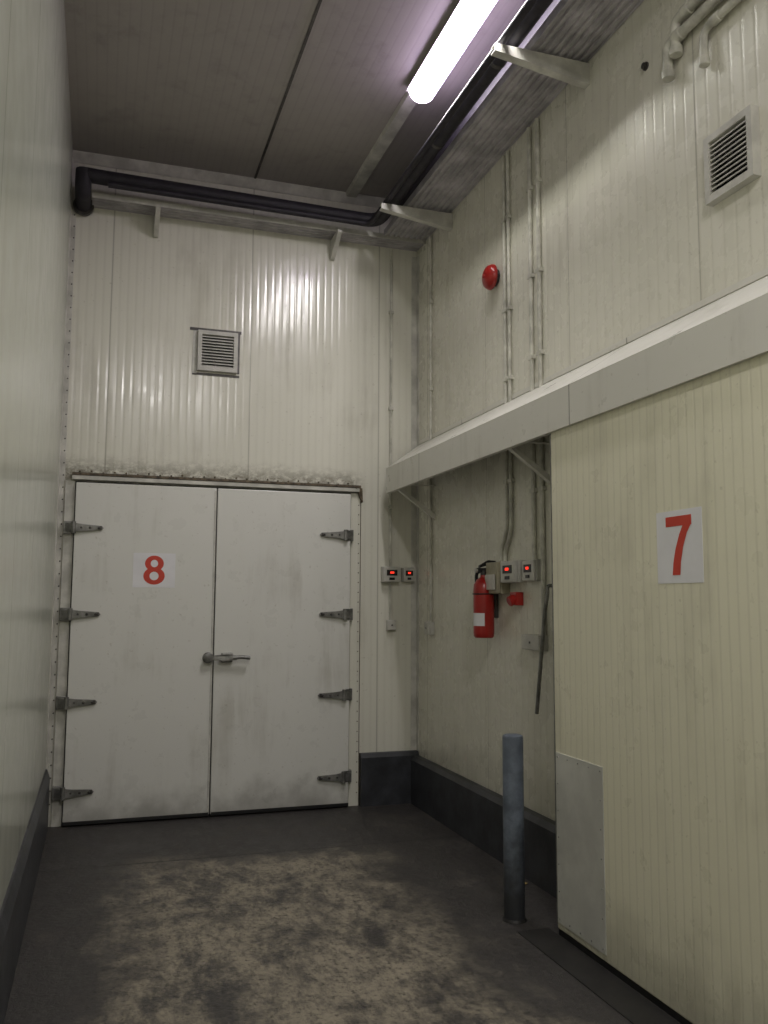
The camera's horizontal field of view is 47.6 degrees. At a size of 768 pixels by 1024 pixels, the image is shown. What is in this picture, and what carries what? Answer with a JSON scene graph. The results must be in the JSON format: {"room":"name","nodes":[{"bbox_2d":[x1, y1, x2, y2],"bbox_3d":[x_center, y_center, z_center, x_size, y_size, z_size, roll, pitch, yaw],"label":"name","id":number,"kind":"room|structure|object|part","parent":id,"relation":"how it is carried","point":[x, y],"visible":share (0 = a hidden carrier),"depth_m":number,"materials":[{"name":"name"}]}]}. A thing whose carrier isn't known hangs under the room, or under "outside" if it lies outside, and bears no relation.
{"room":"cold storage corridor","nodes":[
{"label":"cold storage corridor","id":0,"kind":"room"},
{"bbox_2d":[0,0,72,909],"bbox_3d":[-0.951,-0.693,1.857,0.100,4.850,9.170,2,-6,-18],"label":"wall","id":1,"kind":"structure","parent":0,"point":[36,145],"depth_m":3.61,"materials":[{"name":"white metal"}]},
{"bbox_2d":[0,769,49,1023],"bbox_3d":[-0.888,1.518,1.612,0.030,0.400,9.090,2,-6,-18],"label":"baseboard","id":2,"kind":"structure","parent":1,"relation":"attached to","point":[15,908],"depth_m":3.82,"materials":[{"name":"paint"}]},
{"bbox_2d":[46,157,77,826],"bbox_3d":[-2.290,-0.221,6.178,0.040,4.780,0.075,2,-6,-18],"label":"trim","id":3,"kind":"structure","parent":1,"relation":"attached to","point":[65,386],"depth_m":6.19,"materials":[{"name":"white paint"}]},
{"bbox_2d":[50,163,416,826],"bbox_3d":[-1.042,-0.199,6.676,2.920,4.850,0.100,2,-6,-18],"label":"wall","id":4,"kind":"structure","parent":0,"point":[309,401],"depth_m":6.75,"materials":[{"name":"white metal"}]},
{"bbox_2d":[49,214,74,804],"bbox_3d":[-2.290,-0.222,6.211,0.011,4.500,0.010,2,-6,-18],"label":"rivets","id":5,"kind":"object","parent":4,"relation":"attached to","point":[74,214],"visible":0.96,"depth_m":6.18,"materials":[{"name":"metal"}]},
{"bbox_2d":[51,480,74,826],"bbox_3d":[-2.249,0.968,6.101,0.067,2.400,0.020,2,-6,-18],"label":"door frame","id":6,"kind":"structure","parent":4,"relation":"attached to","point":[63,644],"depth_m":6.09,"materials":[{"name":"white paint"}]},
{"bbox_2d":[52,482,216,821],"bbox_3d":[-1.760,0.979,6.213,1.066,2.365,0.080,2,-6,-18],"label":"leaf","id":7,"kind":"object","parent":4,"relation":"attached to","point":[141,749],"depth_m":6.21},
{"bbox_3d":[-2.246,1.930,5.976,0.065,0.090,0.037,2,-6,-18],"label":"plate","id":8,"kind":"part","parent":7,"relation":"part of","materials":[{"name":"metal"}]},
{"bbox_3d":[-2.243,1.323,6.038,0.065,0.090,0.037,2,-6,-18],"label":"plate","id":9,"kind":"part","parent":7,"relation":"part of","materials":[{"name":"metal"}]},
{"bbox_3d":[-2.240,0.717,6.101,0.065,0.090,0.037,2,-6,-18],"label":"plate","id":10,"kind":"part","parent":7,"relation":"part of","materials":[{"name":"metal"}]},
{"bbox_3d":[-2.237,0.110,6.163,0.065,0.090,0.037,2,-6,-18],"label":"plate","id":11,"kind":"part","parent":7,"relation":"part of","materials":[{"name":"metal"}]},
{"bbox_3d":[-2.142,1.932,5.990,0.272,0.090,0.075,2,-6,-18],"label":"hinge","id":12,"kind":"part","parent":7,"relation":"part of","materials":[{"name":"grey metal"}]},
{"bbox_3d":[-2.139,1.325,6.052,0.272,0.090,0.075,2,-6,-18],"label":"hinge","id":13,"kind":"part","parent":7,"relation":"part of","materials":[{"name":"grey metal"}]},
{"bbox_3d":[-2.136,0.718,6.114,0.272,0.090,0.075,2,-6,-18],"label":"hinge","id":14,"kind":"part","parent":7,"relation":"part of","materials":[{"name":"grey metal"}]},
{"bbox_3d":[-2.133,0.112,6.177,0.272,0.090,0.075,2,-6,-18],"label":"hinge","id":15,"kind":"part","parent":7,"relation":"part of","materials":[{"name":"grey metal"}]},
{"bbox_2d":[132,553,175,587],"bbox_3d":[-1.663,0.422,6.298,0.296,0.248,0.003,2,-6,-18],"label":"number sign","id":16,"kind":"object","parent":7,"relation":"attached to","point":[157,570],"visible":1,"depth_m":6.30,"materials":[{"name":"white paper"}]},
{"bbox_3d":[-1.261,0.998,6.370,0.014,2.325,0.004,2,-6,-18],"label":"meeting strip","id":17,"kind":"part","parent":7,"relation":"part of","materials":[{"name":"white metal"}]},
{"bbox_2d":[202,652,250,662],"bbox_3d":[-1.151,1.065,6.362,0.342,0.080,0.076,2,-6,-18],"label":"door handle","id":18,"kind":"object","parent":7,"relation":"attached to","point":[208,657],"depth_m":6.34,"materials":[{"name":"metal"}]},
{"bbox_3d":[-1.173,1.063,6.343,0.201,0.046,0.021,2,-6,-14],"label":"arm","id":19,"kind":"part","parent":18,"relation":"part of","materials":[{"name":"metal"}]},
{"bbox_2d":[153,204,160,237],"bbox_3d":[-1.690,-2.165,6.479,0.035,0.155,0.250,2,-6,-18],"label":"shelf bracket","id":20,"kind":"object","parent":4,"relation":"attached to","point":[158,206],"visible":1,"depth_m":6.46,"materials":[{"name":"white metal"}]},
{"bbox_2d":[61,481,350,825],"bbox_3d":[-1.244,1.008,6.428,2.046,2.397,0.011,2,-6,-18],"label":"gasket","id":21,"kind":"object","parent":4,"relation":"attached to","point":[209,814],"visible":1,"depth_m":6.34,"materials":[{"name":"black plastic"}]},
{"bbox_2d":[190,327,241,377],"bbox_3d":[-1.282,-1.218,6.627,0.390,0.366,0.040,2,-6,-18],"label":"air vent grille","id":22,"kind":"object","parent":4,"relation":"in","point":[218,351],"visible":1,"depth_m":6.63,"materials":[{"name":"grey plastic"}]},
{"bbox_3d":[-1.396,-1.224,6.590,0.030,0.310,0.040,2,-6,-18],"label":"frame","id":23,"kind":"part","parent":22,"relation":"part of","materials":[{"name":"grey plastic"}]},
{"bbox_3d":[-1.268,-1.080,6.617,0.240,0.030,0.040,2,-6,-18],"label":"frame","id":24,"kind":"part","parent":22,"relation":"part of","materials":[{"name":"grey plastic"}]},
{"bbox_3d":[-1.267,-1.359,6.646,0.240,0.030,0.040,2,-6,-18],"label":"frame","id":25,"kind":"part","parent":22,"relation":"part of","materials":[{"name":"grey plastic"}]},
{"bbox_3d":[-1.139,-1.215,6.673,0.030,0.310,0.040,2,-6,-18],"label":"frame","id":26,"kind":"part","parent":22,"relation":"part of","materials":[{"name":"grey plastic"}]},
{"bbox_2d":[72,475,359,492],"bbox_3d":[-1.213,-0.209,6.537,2.130,0.030,0.060,2,-6,-18],"label":"flashing","id":27,"kind":"object","parent":4,"relation":"attached to","point":[74,477],"visible":1,"depth_m":6.49,"materials":[{"name":"white paint"}]},
{"bbox_2d":[72,472,360,487],"bbox_3d":[-1.207,-0.234,6.538,2.140,0.019,0.066,2,-6,-18],"label":"head flashing lip","id":28,"kind":"object","parent":4,"relation":"attached to","point":[73,473],"depth_m":6.48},
{"bbox_2d":[79,470,358,792],"bbox_3d":[-1.199,0.919,6.447,2.097,2.389,0.028,2,-6,-18],"label":"rivets","id":29,"kind":"object","parent":4,"relation":"attached to","point":[79,470],"visible":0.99,"depth_m":6.65,"materials":[{"name":"grey metal"}]},
{"bbox_2d":[73,150,384,207],"bbox_3d":[-1.007,-2.583,6.849,2.720,0.070,0.050,2,-6,-18],"label":"trim","id":30,"kind":"structure","parent":4,"relation":"attached to","point":[82,157],"depth_m":6.76,"materials":[{"name":"white paint"}]},
{"bbox_2d":[92,192,425,251],"bbox_3d":[-0.915,-2.231,6.760,2.567,0.038,0.203,2,-6,-18],"label":"cable tray","id":31,"kind":"object","parent":4,"relation":"attached to","point":[99,200],"visible":1,"depth_m":6.70,"materials":[{"name":"white paint"}]},
{"bbox_2d":[73,0,553,226],"bbox_3d":[0.229,-2.706,2.448,2.329,0.255,9.174,2,-6,-18],"label":"pipe","id":32,"kind":"object","parent":31,"relation":"on","point":[531,11],"visible":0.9,"depth_m":6.21,"materials":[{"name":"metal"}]},
{"bbox_2d":[209,488,353,813],"bbox_3d":[-0.744,1.018,6.541,1.056,2.365,0.080,2,-6,-18],"label":"leaf","id":33,"kind":"object","parent":4,"relation":"attached to","point":[273,735],"depth_m":6.53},
{"bbox_3d":[-0.375,2.000,6.560,0.272,0.090,0.075,2,-6,-18],"label":"hinge","id":34,"kind":"part","parent":33,"relation":"part of","materials":[{"name":"grey metal"}]},
{"bbox_3d":[-0.372,1.393,6.622,0.272,0.090,0.075,2,-6,-18],"label":"hinge","id":35,"kind":"part","parent":33,"relation":"part of","materials":[{"name":"grey metal"}]},
{"bbox_3d":[-0.369,0.786,6.685,0.272,0.090,0.075,2,-6,-18],"label":"hinge","id":36,"kind":"part","parent":33,"relation":"part of","materials":[{"name":"grey metal"}]},
{"bbox_3d":[-0.366,0.179,6.747,0.272,0.090,0.075,2,-6,-18],"label":"hinge","id":37,"kind":"part","parent":33,"relation":"part of","materials":[{"name":"grey metal"}]},
{"bbox_2d":[330,229,341,260],"bbox_3d":[-0.382,-2.115,6.900,0.035,0.155,0.250,2,-6,-18],"label":"shelf bracket","id":38,"kind":"object","parent":4,"relation":"attached to","point":[334,243],"visible":1,"depth_m":6.90,"materials":[{"name":"white metal"}]},
{"bbox_2d":[348,493,359,805],"bbox_3d":[-0.232,1.045,6.751,0.078,2.400,0.020,2,-6,-18],"label":"door frame","id":39,"kind":"structure","parent":4,"relation":"attached to","point":[355,501],"depth_m":6.74,"materials":[{"name":"white metal"}]},
{"bbox_2d":[358,501,360,804],"bbox_3d":[-0.191,1.050,6.771,0.008,2.395,0.006,2,-6,-18],"label":"seal","id":40,"kind":"object","parent":4,"relation":"attached to","point":[360,501],"visible":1,"depth_m":6.76,"materials":[{"name":"grey rubber"}]},
{"bbox_2d":[359,750,418,806],"bbox_3d":[0.041,2.053,6.717,0.470,0.390,0.060,2,-6,-18],"label":"baseboard","id":41,"kind":"structure","parent":4,"relation":"attached to","point":[384,777],"depth_m":6.68,"materials":[{"name":"paint"}]},
{"bbox_2d":[389,582,390,619],"bbox_3d":[0.048,0.704,6.872,0.018,0.295,0.018,2,-6,-18],"label":"cable conduit","id":42,"kind":"object","parent":4,"relation":"attached to","point":[389,582],"visible":1,"depth_m":6.86,"materials":[{"name":"grey plastic"}]},
{"bbox_2d":[381,566,399,582],"bbox_3d":[0.054,0.493,6.872,0.145,0.125,0.074,2,-6,-18],"label":"display","id":43,"kind":"object","parent":4,"relation":"attached to","point":[388,573],"visible":1,"depth_m":6.84,"materials":[{"name":"grey plastic"}]},
{"bbox_2d":[386,620,395,629],"bbox_3d":[0.057,0.890,6.846,0.075,0.080,0.048,2,-6,-18],"label":"switch box","id":44,"kind":"object","parent":4,"relation":"attached to","point":[390,624],"visible":1,"depth_m":6.83,"materials":[{"name":"grey plastic"}]},
{"bbox_2d":[388,250,393,565],"bbox_3d":[0.056,-0.863,7.034,0.038,2.605,0.028,2,-6,-18],"label":"cable conduit","id":45,"kind":"object","parent":4,"relation":"attached to","point":[391,312],"visible":1,"depth_m":7.03,"materials":[{"name":"grey metal"}]},
{"bbox_2d":[401,567,414,581],"bbox_3d":[0.192,0.499,6.921,0.100,0.115,0.064,2,-6,-18],"label":"display","id":46,"kind":"object","parent":4,"relation":"attached to","point":[407,573],"visible":1,"depth_m":6.90,"materials":[{"name":"grey plastic"}]},
{"bbox_2d":[411,256,418,750],"bbox_3d":[0.250,-0.127,7.011,0.050,4.010,0.050,2,-6,-18],"label":"trim","id":47,"kind":"structure","parent":4,"relation":"attached to","point":[415,260],"depth_m":7.00,"materials":[{"name":"white paint"}]},
{"bbox_2d":[64,0,525,197],"bbox_3d":[0.402,-3.104,2.543,2.920,0.100,9.370,2,-6,-18],"label":"ceiling","id":48,"kind":"structure","parent":0,"point":[196,84],"depth_m":5.54,"materials":[{"name":"grey metal"}]},
{"bbox_2d":[254,0,321,178],"bbox_3d":[0.389,-3.052,2.534,0.018,0.006,9.170,2,-6,-18],"label":"trim","id":49,"kind":"structure","parent":48,"relation":"attached to","point":[319,1],"depth_m":5.55,"materials":[{"name":"metal"}]},
{"bbox_2d":[346,91,416,197],"bbox_3d":[-0.032,-2.649,6.361,0.100,0.030,1.590,2,-6,-18],"label":"trim","id":50,"kind":"structure","parent":48,"relation":"attached to","point":[407,103],"depth_m":6.26,"materials":[{"name":"white paint"}]},
{"bbox_2d":[406,0,497,102],"bbox_3d":[0.461,-2.746,4.877,0.180,0.135,1.520,2,-6,-18],"label":"fluorescent light","id":51,"kind":"object","parent":48,"relation":"attached to","point":[467,17],"visible":1,"depth_m":5.03,"materials":[{"name":"glowing translucent plastic diffuser"},{"name":"white painted steel"}]},
{"bbox_2d":[384,0,643,240],"bbox_3d":[1.552,-2.815,2.784,0.357,0.391,8.950,2,-6,-18],"label":"cable tray","id":52,"kind":"object","parent":48,"relation":"hanging from","point":[570,29],"visible":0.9,"depth_m":5.18,"materials":[{"name":"grey metal"}]},
{"bbox_2d":[4,803,680,1023],"bbox_3d":[0.377,1.820,2.037,2.920,0.100,9.370,2,-6,-18],"label":"floor","id":53,"kind":"structure","parent":0,"point":[382,914],"depth_m":4.13,"materials":[{"name":"concrete"}]},
{"bbox_2d":[62,812,207,825],"bbox_3d":[-1.734,2.154,6.105,0.985,0.023,0.013,2,-6,-18],"label":"seal","id":54,"kind":"object","parent":53,"relation":"on","point":[193,814],"visible":1,"depth_m":6.09,"materials":[{"name":"black plastic"}]},
{"bbox_2d":[211,803,347,815],"bbox_3d":[-0.759,2.191,6.419,1.025,0.023,0.013,2,-6,-18],"label":"seal","id":55,"kind":"object","parent":53,"relation":"on","point":[338,804],"visible":1,"depth_m":6.41,"materials":[{"name":"black plastic"}]},
{"bbox_2d":[502,733,526,923],"bbox_3d":[0.642,1.557,4.311,0.120,0.891,0.120,2,-6,-18],"label":"bollard","id":56,"kind":"object","parent":53,"relation":"on","point":[512,743],"visible":1,"depth_m":4.27,"materials":[{"name":"grey metal"}]},
{"bbox_2d":[517,928,679,1023],"bbox_3d":[1.678,1.683,1.159,0.165,0.005,6.280,2,-6,-18],"label":"threshold","id":57,"kind":"structure","parent":53,"relation":"on","point":[626,1001],"depth_m":3.59,"materials":[{"name":"grey metal"}]},
{"bbox_2d":[559,929,691,1023],"bbox_3d":[1.697,1.710,1.544,0.090,0.030,5.400,2,-6,-18],"label":"seal","id":58,"kind":"object","parent":53,"relation":"on","point":[646,994],"visible":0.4,"depth_m":3.55,"materials":[{"name":"black plastic"}]},
{"bbox_2d":[356,488,362,502],"bbox_3d":[-0.208,-0.136,6.854,0.080,0.120,0.057,2,-6,-18],"label":"tab","id":59,"kind":"object","parent":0,"point":[360,494],"depth_m":6.85,"materials":[{"name":"grey metal"}]},
{"bbox_2d":[417,0,767,820],"bbox_3d":[1.731,-0.591,2.723,0.100,4.850,9.170,2,-6,-18],"label":"wall","id":60,"kind":"structure","parent":0,"point":[630,239],"depth_m":4.95,"materials":[{"name":"beige metal"}]},
{"bbox_2d":[379,203,452,231],"bbox_3d":[0.240,-2.186,6.456,0.560,0.121,0.051,2,-6,-18],"label":"support bracket","id":61,"kind":"object","parent":60,"relation":"attached to","point":[441,220],"visible":1,"depth_m":6.45,"materials":[{"name":"white metal"}]},
{"bbox_2d":[424,621,433,634],"bbox_3d":[0.341,0.882,6.606,0.053,0.100,0.100,2,-6,-18],"label":"junction box","id":62,"kind":"object","parent":60,"relation":"attached to","point":[428,626],"visible":1,"depth_m":6.56,"materials":[{"name":"grey plastic"}]},
{"bbox_3d":[0.326,0.881,6.601,0.015,0.094,0.094,2,-6,-18],"label":"lid","id":63,"kind":"part","parent":62,"relation":"part of","materials":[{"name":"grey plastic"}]},
{"bbox_2d":[428,236,432,621],"bbox_3d":[0.364,-0.680,6.761,0.028,3.040,0.038,2,-6,-18],"label":"conduit","id":64,"kind":"object","parent":60,"relation":"attached to","point":[430,302],"visible":0.96,"depth_m":6.77,"materials":[{"name":"grey metal"}]},
{"bbox_2d":[411,755,556,898],"bbox_3d":[1.648,1.636,2.439,0.070,0.360,9.110,2,-6,-18],"label":"baseboard","id":65,"kind":"structure","parent":60,"relation":"attached to","point":[473,811],"depth_m":5.54,"materials":[{"name":"paint"}]},
{"bbox_2d":[473,560,498,637],"bbox_3d":[0.638,0.550,5.518,0.160,0.490,0.146,-2,-6,20],"label":"fire extinguisher","id":66,"kind":"object","parent":60,"relation":"attached to","point":[485,604],"visible":0.94,"depth_m":5.46,"materials":[{"name":"metal"}]},
{"bbox_3d":[0.657,0.333,5.550,0.110,0.050,0.024,2,-6,-18],"label":"lever","id":67,"kind":"part","parent":66,"relation":"part of","materials":[{"name":"black plastic"}]},
{"bbox_2d":[482,264,499,289],"bbox_3d":[0.694,-1.545,5.720,0.102,0.168,0.168,2,-6,-18],"label":"bell","id":68,"kind":"object","parent":60,"relation":"attached to","point":[490,276],"visible":1,"depth_m":5.67,"materials":[{"name":"red plastic"}]},
{"bbox_2d":[485,561,509,593],"bbox_3d":[0.706,0.413,5.446,0.105,0.200,0.170,2,-6,-18],"label":"box","id":69,"kind":"object","parent":60,"relation":"attached to","point":[494,585],"visible":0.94,"depth_m":5.37,"materials":[{"name":"beige plastic"}]},
{"bbox_3d":[0.683,0.412,5.439,0.027,0.194,0.164,2,-6,-18],"label":"lid","id":70,"kind":"part","parent":69,"relation":"part of","materials":[{"name":"beige plastic"}]},
{"bbox_2d":[500,155,508,560],"bbox_3d":[0.762,-1.002,5.565,0.028,2.640,0.115,2,-6,-18],"label":"conduit","id":71,"kind":"object","parent":60,"relation":"attached to","point":[503,221],"visible":0.87,"depth_m":5.54,"materials":[{"name":"grey metal"}]},
{"bbox_2d":[503,151,514,560],"bbox_3d":[0.779,-1.008,5.513,0.028,2.640,0.125,2,-6,-18],"label":"conduit","id":72,"kind":"object","parent":60,"relation":"attached to","point":[508,216],"visible":0.95,"depth_m":5.48,"materials":[{"name":"grey metal"}]},
{"bbox_2d":[500,560,525,582],"bbox_3d":[0.779,0.361,5.259,0.084,0.135,0.200,2,-6,-18],"label":"controller","id":73,"kind":"object","parent":60,"relation":"attached to","point":[511,571],"visible":0.96,"depth_m":5.19,"materials":[{"name":"grey plastic"}]},
{"bbox_3d":[0.754,0.360,5.251,0.024,0.129,0.194,2,-6,-18],"label":"lid","id":74,"kind":"part","parent":73,"relation":"part of","materials":[{"name":"grey plastic"}]},
{"bbox_2d":[506,592,522,605],"bbox_3d":[0.780,0.525,5.229,0.088,0.086,0.085,2,-6,-18],"label":"power socket","id":75,"kind":"object","parent":60,"relation":"attached to","point":[515,598],"visible":1,"depth_m":5.20,"materials":[{"name":"paint"}]},
{"bbox_2d":[522,559,540,581],"bbox_3d":[0.858,0.340,5.049,0.064,0.125,0.150,2,-6,-18],"label":"controller","id":76,"kind":"object","parent":60,"relation":"attached to","point":[531,569],"visible":0.99,"depth_m":5.00,"materials":[{"name":"grey plastic"}]},
{"bbox_3d":[0.840,0.339,5.043,0.018,0.119,0.144,2,-6,-18],"label":"lid","id":77,"kind":"part","parent":76,"relation":"part of","materials":[{"name":"grey plastic"}]},
{"bbox_2d":[526,127,537,559],"bbox_3d":[0.882,-1.037,5.196,0.029,2.645,0.053,2,-6,-18],"label":"conduit","id":78,"kind":"object","parent":60,"relation":"attached to","point":[530,187],"visible":0.97,"depth_m":5.20,"materials":[{"name":"grey metal"}]},
{"bbox_2d":[521,634,547,650],"bbox_3d":[0.861,0.749,4.993,0.063,0.090,0.220,2,-6,-18],"label":"junction box","id":79,"kind":"object","parent":60,"relation":"attached to","point":[528,641],"visible":0.88,"depth_m":4.95,"materials":[{"name":"grey plastic"}]},
{"bbox_2d":[534,118,546,634],"bbox_3d":[0.913,-0.833,5.075,0.029,3.075,0.053,2,-6,-18],"label":"conduit","id":80,"kind":"object","parent":60,"relation":"attached to","point":[538,179],"visible":0.95,"depth_m":5.08,"materials":[{"name":"grey metal"}]},
{"bbox_2d":[491,42,589,88],"bbox_3d":[0.836,-2.370,4.630,0.560,0.121,0.051,2,-6,-18],"label":"support bracket","id":81,"kind":"object","parent":60,"relation":"attached to","point":[576,73],"visible":1,"depth_m":4.62,"materials":[{"name":"white metal"}]},
{"bbox_2d":[535,584,551,713],"bbox_3d":[0.903,0.756,4.850,0.072,0.743,0.166,2,-6,-18],"label":"bar","id":82,"kind":"object","parent":60,"relation":"attached to","point":[548,586],"visible":0.8,"depth_m":4.84,"materials":[{"name":"metal"}]},
{"bbox_2d":[386,267,767,519],"bbox_3d":[1.536,-0.681,2.636,0.330,0.670,9.110,2,-6,-18],"label":"sliding door rail","id":83,"kind":"object","parent":60,"relation":"attached to","point":[731,330],"visible":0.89,"depth_m":3.90,"materials":[{"name":"white metal"}]},
{"bbox_2d":[551,353,767,1023],"bbox_3d":[1.704,0.467,1.671,0.100,2.470,5.400,2,-6,-18],"label":"leaf","id":84,"kind":"object","parent":83,"relation":"hanging from","point":[663,688],"visible":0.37,"depth_m":3.30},
{"bbox_2d":[550,434,557,924],"bbox_3d":[0.861,0.731,4.230,0.083,2.440,0.011,2,-6,-18],"label":"leading edge","id":85,"kind":"object","parent":84,"relation":"attached to","point":[550,434],"visible":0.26,"depth_m":4.21,"materials":[{"name":"metal"}]},
{"bbox_2d":[556,752,606,955],"bbox_3d":[0.882,1.514,3.924,0.004,0.780,0.410,2,-6,-18],"label":"kick plate","id":86,"kind":"object","parent":84,"relation":"attached to","point":[579,788],"depth_m":3.91,"materials":[{"name":"metal"}]},
{"bbox_2d":[656,506,703,583],"bbox_3d":[1.128,0.132,3.327,0.003,0.280,0.275,2,-6,-18],"label":"number sign","id":87,"kind":"object","parent":84,"relation":"attached to","point":[679,532],"visible":1,"depth_m":3.32,"materials":[{"name":"white paper"}]},
{"bbox_3d":[1.132,0.142,3.308,0.001,0.194,0.120,2,-6,-18],"label":"numeral leg","id":88,"kind":"part","parent":87,"relation":"part of","materials":[{"name":"red paint"}]},
{"bbox_2d":[641,62,648,70],"bbox_3d":[1.252,-2.147,4.188,0.024,0.040,0.040,2,-6,-18],"label":"hole","id":89,"kind":"object","parent":60,"relation":"attached to","point":[644,66],"visible":1,"depth_m":4.18,"materials":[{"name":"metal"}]},
{"bbox_2d":[661,0,740,82],"bbox_3d":[1.859,-2.236,2.254,0.064,0.349,3.689,2,-6,-18],"label":"drain pipe","id":90,"kind":"object","parent":60,"relation":"attached to","point":[673,48],"visible":1,"depth_m":3.80,"materials":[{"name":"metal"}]},
{"bbox_2d":[703,104,761,206],"bbox_3d":[1.420,-1.452,3.559,0.040,0.290,0.285,2,-6,-18],"label":"air vent grille","id":91,"kind":"object","parent":60,"relation":"in","point":[732,152],"visible":1,"depth_m":3.55,"materials":[{"name":"white plastic"}]},
{"bbox_3d":[1.381,-1.439,3.680,0.040,0.290,0.030,2,-6,-18],"label":"frame","id":92,"kind":"part","parent":91,"relation":"part of","materials":[{"name":"grey plastic"}]},
{"bbox_3d":[1.421,-1.581,3.572,0.040,0.030,0.225,2,-6,-18],"label":"frame","id":93,"kind":"part","parent":91,"relation":"part of","materials":[{"name":"grey plastic"}]},
{"bbox_3d":[1.419,-1.322,3.546,0.040,0.030,0.225,2,-6,-18],"label":"frame","id":94,"kind":"part","parent":91,"relation":"part of","materials":[{"name":"grey plastic"}]},
{"bbox_3d":[1.459,-1.464,3.438,0.040,0.290,0.030,2,-6,-18],"label":"frame","id":95,"kind":"part","parent":91,"relation":"part of","materials":[{"name":"grey plastic"}]}
]}

